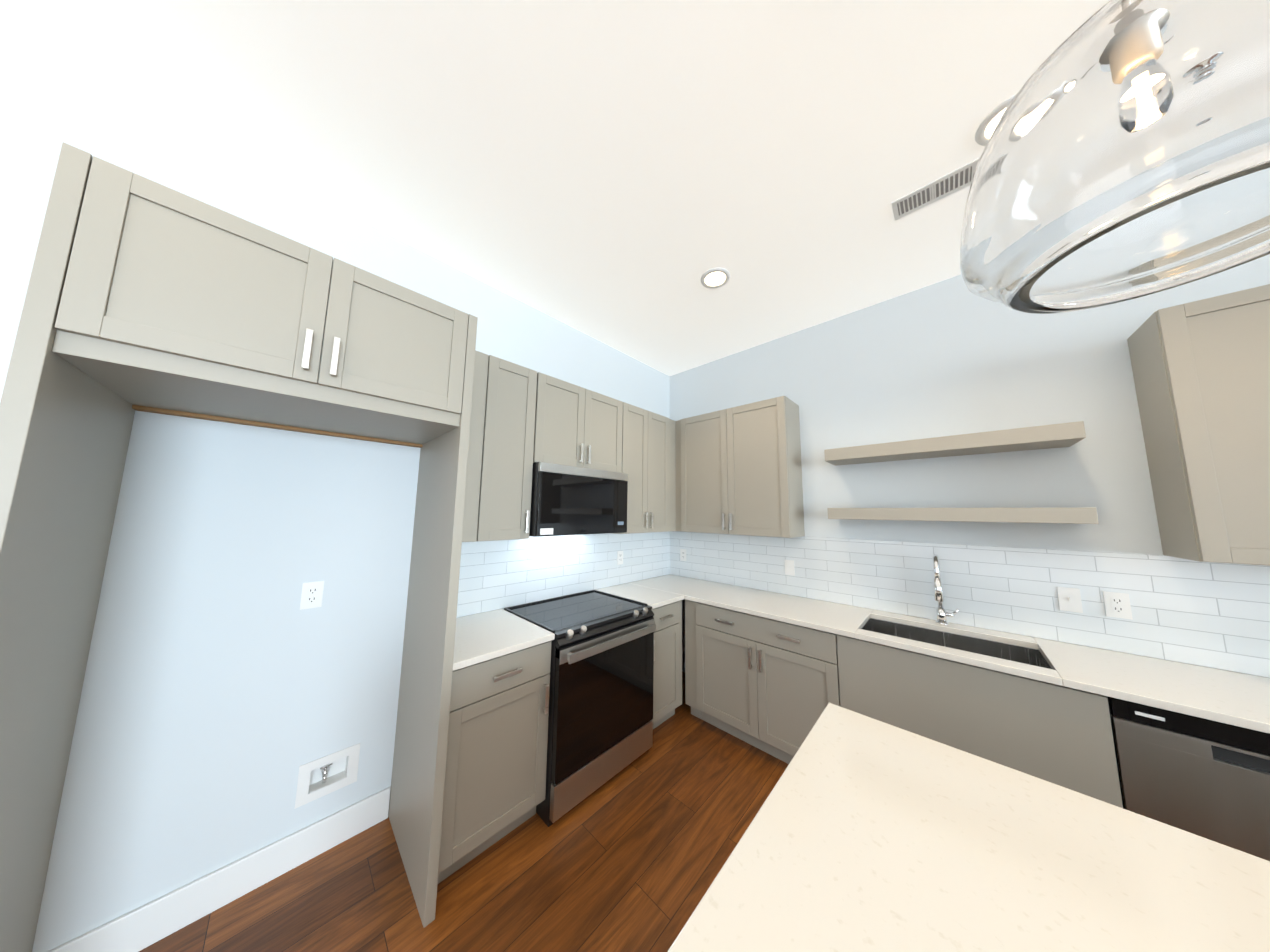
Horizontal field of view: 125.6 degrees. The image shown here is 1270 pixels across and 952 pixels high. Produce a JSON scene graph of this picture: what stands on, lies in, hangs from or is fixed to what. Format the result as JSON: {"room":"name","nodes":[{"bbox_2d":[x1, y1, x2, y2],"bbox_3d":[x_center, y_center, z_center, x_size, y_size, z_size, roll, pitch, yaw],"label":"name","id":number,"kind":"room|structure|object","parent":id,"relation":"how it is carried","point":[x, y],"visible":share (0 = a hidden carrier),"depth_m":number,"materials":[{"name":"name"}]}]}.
{"room":"kitchen","nodes":[
{"label":"kitchen","id":0,"kind":"room"},
{"bbox_2d":[0,39,669,951],"bbox_3d":[-1.942,0.114,1.181,0.100,3.090,6.800,-5,-9,43],"label":"wall","id":1,"kind":"structure","parent":0,"point":[228,689],"depth_m":1.34,"materials":[{"name":"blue paint"}]},
{"bbox_2d":[47,787,390,951],"bbox_3d":[-1.568,1.621,1.338,0.016,0.140,0.913,-5,-9,43],"label":"baseboard","id":2,"kind":"structure","parent":1,"relation":"attached to","point":[149,924],"depth_m":1.28,"materials":[{"name":"white wood"}]},
{"bbox_2d":[300,581,323,609],"bbox_3d":[-1.502,0.554,1.520,0.008,0.118,0.072,-5,-9,43],"label":"outlet","id":3,"kind":"object","parent":1,"relation":"attached to","point":[312,595],"visible":1,"depth_m":1.52,"materials":[{"name":"white plastic"}]},
{"bbox_2d":[295,743,359,808],"bbox_3d":[-1.446,1.390,1.542,0.065,0.170,0.210,-5,-9,43],"label":"outlet box","id":4,"kind":"object","parent":1,"relation":"attached to","point":[324,775],"visible":1,"depth_m":1.53,"materials":[{"name":"white plastic"}]},
{"bbox_2d":[462,350,536,541],"bbox_3d":[-0.906,-0.157,1.960,0.360,1.060,0.490,-5,-9,43],"label":"upper cabinet","id":5,"kind":"object","parent":1,"relation":"attached to","point":[497,504],"visible":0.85,"depth_m":1.89,"materials":[{"name":"grey wood"}]},
{"bbox_2d":[456,531,671,617],"bbox_3d":[-0.424,0.696,2.637,0.010,0.468,2.280,-5,-9,43],"label":"tile backsplash","id":6,"kind":"structure","parent":1,"relation":"attached to","point":[497,574],"depth_m":2.42,"materials":[{"name":"white tile"}]},
{"bbox_2d":[617,551,622,564],"bbox_3d":[-0.132,0.732,2.927,0.008,0.118,0.072,-5,-9,43],"label":"outlet","id":7,"kind":"object","parent":6,"relation":"attached to","point":[619,557],"visible":1,"depth_m":2.92,"materials":[{"name":"white plastic"}]},
{"bbox_2d":[533,372,622,472],"bbox_3d":[-0.469,-0.334,2.439,0.360,0.590,0.760,-5,-9,43],"label":"upper cabinet","id":8,"kind":"object","parent":1,"relation":"attached to","point":[577,426],"visible":0.81,"depth_m":2.29,"materials":[{"name":"grey wood"}]},
{"bbox_2d":[529,462,627,536],"bbox_3d":[-0.454,0.184,2.360,0.382,0.453,0.756,-5,-9,43],"label":"microwave","id":9,"kind":"object","parent":8,"relation":"attached to","point":[568,500],"visible":0.96,"depth_m":2.16,"materials":[{"name":"black glass"}]},
{"bbox_2d":[612,402,668,533],"bbox_3d":[0.002,-0.039,2.905,0.360,1.060,0.608,-5,-9,43],"label":"upper cabinet","id":10,"kind":"object","parent":1,"relation":"attached to","point":[645,450],"visible":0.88,"depth_m":2.79,"materials":[{"name":"grey wood"}]},
{"bbox_2d":[668,419,681,531],"bbox_3d":[0.366,0.007,3.272,0.376,1.060,0.426,-5,-9,43],"label":"upper cabinet","id":11,"kind":"object","parent":1,"relation":"attached to","point":[674,481],"visible":0.27,"depth_m":3.09,"materials":[{"name":"beige wood"}]},
{"bbox_2d":[139,671,788,951],"bbox_3d":[2.415,1.280,-3.156,12.200,0.100,6.800,-5,-9,43],"label":"floor","id":12,"kind":"structure","parent":0,"point":[633,856],"depth_m":1.38,"materials":[{"name":"brown wood"}]},
{"bbox_2d":[0,142,477,951],"bbox_3d":[-1.312,0.453,1.238,0.680,2.445,0.993,-5,-9,43],"label":"surround","id":13,"kind":"object","parent":12,"relation":"on","point":[146,294],"visible":1,"depth_m":1.00,"materials":[{"name":"grey wood"}]},
{"bbox_2d":[438,641,551,883],"bbox_3d":[-0.822,1.297,1.699,0.640,0.884,0.493,-5,-9,43],"label":"base cabinet","id":14,"kind":"object","parent":12,"relation":"on","point":[495,777],"visible":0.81,"depth_m":1.49,"materials":[{"name":"grey wood"}]},
{"bbox_2d":[453,609,554,670],"bbox_3d":[-0.819,0.842,1.753,0.633,0.030,0.493,-5,-9,43],"label":"countertop","id":15,"kind":"structure","parent":14,"relation":"on","point":[480,637],"depth_m":1.67,"materials":[{"name":"white stone"}]},
{"bbox_2d":[504,590,655,826],"bbox_3d":[-0.350,1.331,2.116,0.689,0.922,0.756,-5,-9,43],"label":"range","id":16,"kind":"object","parent":12,"relation":"on","point":[600,726],"visible":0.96,"depth_m":1.87,"materials":[{"name":"black ceramic"}]},
{"bbox_2d":[651,601,679,728],"bbox_3d":[0.008,1.405,2.562,0.640,0.884,0.383,-5,-9,43],"label":"base cabinet","id":17,"kind":"object","parent":12,"relation":"on","point":[666,682],"visible":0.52,"depth_m":2.39,"materials":[{"name":"grey wood"}]},
{"bbox_2d":[672,599,702,719],"bbox_3d":[0.393,1.449,2.907,0.716,0.884,0.653,-5,-9,43],"label":"base cabinet","id":18,"kind":"object","parent":12,"relation":"on","point":[690,659],"visible":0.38,"depth_m":2.52,"materials":[{"name":"grey wood"}]},
{"bbox_2d":[595,582,688,608],"bbox_3d":[0.024,0.950,2.610,0.660,0.030,0.393,-5,-9,43],"label":"countertop","id":19,"kind":"structure","parent":18,"relation":"on","point":[655,598],"depth_m":2.58,"materials":[{"name":"white stone"}]},
{"bbox_2d":[696,602,840,763],"bbox_3d":[0.998,1.392,2.342,0.940,0.884,0.640,-5,-9,43],"label":"base cabinet","id":20,"kind":"object","parent":12,"relation":"on","point":[770,686],"visible":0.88,"depth_m":2.11,"materials":[{"name":"grey wood"}]},
{"bbox_2d":[634,554,1269,733],"bbox_3d":[1.548,0.792,1.891,3.874,0.666,0.636,-5,-9,43],"label":"countertop","id":21,"kind":"structure","parent":20,"relation":"on","point":[1238,699],"depth_m":1.56,"materials":[{"name":"white stone"}]},
{"bbox_2d":[932,554,959,625],"bbox_3d":[1.805,0.669,1.903,0.110,0.412,0.199,-5,-9,43],"label":"faucet","id":22,"kind":"object","parent":21,"relation":"on","point":[942,615],"depth_m":1.91,"materials":[{"name":"silver metal"}]},
{"bbox_2d":[668,703,1269,951],"bbox_3d":[0.965,1.094,-0.079,2.020,0.930,1.182,-5,-9,43],"label":"kitchen island","id":23,"kind":"object","parent":12,"relation":"on","point":[863,833],"visible":1,"depth_m":0.58,"materials":[{"name":"white stone"}]},
{"bbox_2d":[837,619,1122,807],"bbox_3d":[1.676,1.330,1.719,0.902,0.884,0.608,-5,-9,43],"label":"base cabinet","id":24,"kind":"object","parent":12,"relation":"on","point":[1059,735],"visible":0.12,"depth_m":1.44,"materials":[{"name":"grey wood"}]},
{"bbox_2d":[1107,696,1269,860],"bbox_3d":[2.215,1.278,1.194,0.600,0.883,0.592,-5,-9,43],"label":"dishwasher","id":25,"kind":"object","parent":12,"relation":"on","point":[1206,778],"visible":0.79,"depth_m":1.11,"materials":[{"name":"silver metal"}]},
{"bbox_2d":[0,0,1107,375],"bbox_3d":[2.454,-1.889,-2.796,12.200,0.100,6.800,-5,-9,43],"label":"ceiling","id":26,"kind":"structure","parent":0,"point":[624,176],"depth_m":1.30,"materials":[{"name":"white paint"}]},
{"bbox_2d":[701,267,729,288],"bbox_3d":[0.527,-1.292,2.145,0.188,0.018,0.188,-5,-9,43],"label":"recessed light","id":27,"kind":"object","parent":26,"relation":"in","point":[717,277],"visible":1,"depth_m":2.13,"materials":[{"name":"white plastic"}]},
{"bbox_2d":[891,158,978,220],"bbox_3d":[1.422,-1.353,1.560,0.300,0.006,0.135,-5,-9,43],"label":"ceiling vent","id":28,"kind":"object","parent":26,"relation":"in","point":[950,183],"visible":0.96,"depth_m":1.55,"materials":[{"name":"grey metal"}]},
{"bbox_2d":[975,94,1015,145],"bbox_3d":[1.453,-1.380,1.266,0.188,0.018,0.188,-5,-9,43],"label":"recessed light","id":29,"kind":"object","parent":26,"relation":"in","point":[986,127],"visible":0.27,"depth_m":1.28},
{"bbox_2d":[959,0,1269,313],"bbox_3d":[0.758,-0.896,0.522,0.410,1.164,0.410,-5,-9,43],"label":"pendant light","id":30,"kind":"object","parent":26,"relation":"hanging from","point":[1125,155],"visible":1,"depth_m":0.43,"materials":[{"name":"clear glass"}]},
{"bbox_2d":[670,254,1269,671],"bbox_3d":[4.784,-0.006,-0.606,12.100,3.090,0.100,-5,-9,43],"label":"wall","id":31,"kind":"structure","parent":0,"point":[954,356],"depth_m":2.02,"materials":[{"name":"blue paint"}]},
{"bbox_2d":[680,396,804,537],"bbox_3d":[0.874,-0.036,2.835,0.960,1.060,0.360,-5,-9,43],"label":"upper cabinet","id":32,"kind":"object","parent":31,"relation":"attached to","point":[741,470],"visible":1,"depth_m":2.63,"materials":[{"name":"grey wood"}]},
{"bbox_2d":[824,421,1085,465],"bbox_3d":[1.811,-0.169,2.004,1.087,0.080,0.283,-5,-9,43],"label":"shelf","id":33,"kind":"object","parent":31,"relation":"attached to","point":[1061,435],"visible":1,"depth_m":1.83,"materials":[{"name":"beige wood"}]},
{"bbox_2d":[827,507,1098,523],"bbox_3d":[1.806,0.231,1.958,1.087,0.075,0.283,-5,-9,43],"label":"shelf","id":34,"kind":"object","parent":31,"relation":"attached to","point":[1058,515],"visible":1,"depth_m":1.75,"materials":[{"name":"beige wood"}]},
{"bbox_2d":[672,531,1269,677],"bbox_3d":[1.765,0.665,2.133,3.874,0.468,0.010,-5,-9,43],"label":"tile backsplash","id":35,"kind":"structure","parent":31,"relation":"attached to","point":[1210,614],"depth_m":1.77,"materials":[{"name":"white tile"}]},
{"bbox_2d":[680,549,685,560],"bbox_3d":[0.491,0.805,3.328,0.072,0.118,0.008,-5,-9,43],"label":"electrical outlet","id":36,"kind":"object","parent":35,"relation":"attached to","point":[682,554],"visible":1,"depth_m":3.33,"materials":[{"name":"white plastic"}]},
{"bbox_2d":[785,560,794,575],"bbox_3d":[1.236,0.734,2.615,0.072,0.118,0.016,-5,-9,43],"label":"light switch","id":37,"kind":"object","parent":35,"relation":"attached to","point":[789,567],"visible":1,"depth_m":2.62,"materials":[{"name":"white plastic"}]},
{"bbox_2d":[1057,587,1082,612],"bbox_3d":[2.228,0.634,1.673,0.072,0.118,0.016,-5,-9,43],"label":"light switch","id":38,"kind":"object","parent":35,"relation":"attached to","point":[1069,599],"visible":1,"depth_m":1.68,"materials":[{"name":"white plastic"}]},
{"bbox_2d":[1103,591,1132,619],"bbox_3d":[2.333,0.625,1.579,0.072,0.118,0.008,-5,-9,43],"label":"electrical outlet","id":39,"kind":"object","parent":35,"relation":"attached to","point":[1117,605],"visible":1,"depth_m":1.58,"materials":[{"name":"white plastic"}]},
{"bbox_2d":[1127,284,1269,565],"bbox_3d":[2.686,-0.209,1.114,0.970,1.060,0.360,-5,-9,43],"label":"upper cabinet","id":40,"kind":"object","parent":31,"relation":"attached to","point":[1201,371],"visible":1,"depth_m":1.30,"materials":[{"name":"grey wood"}]}
]}

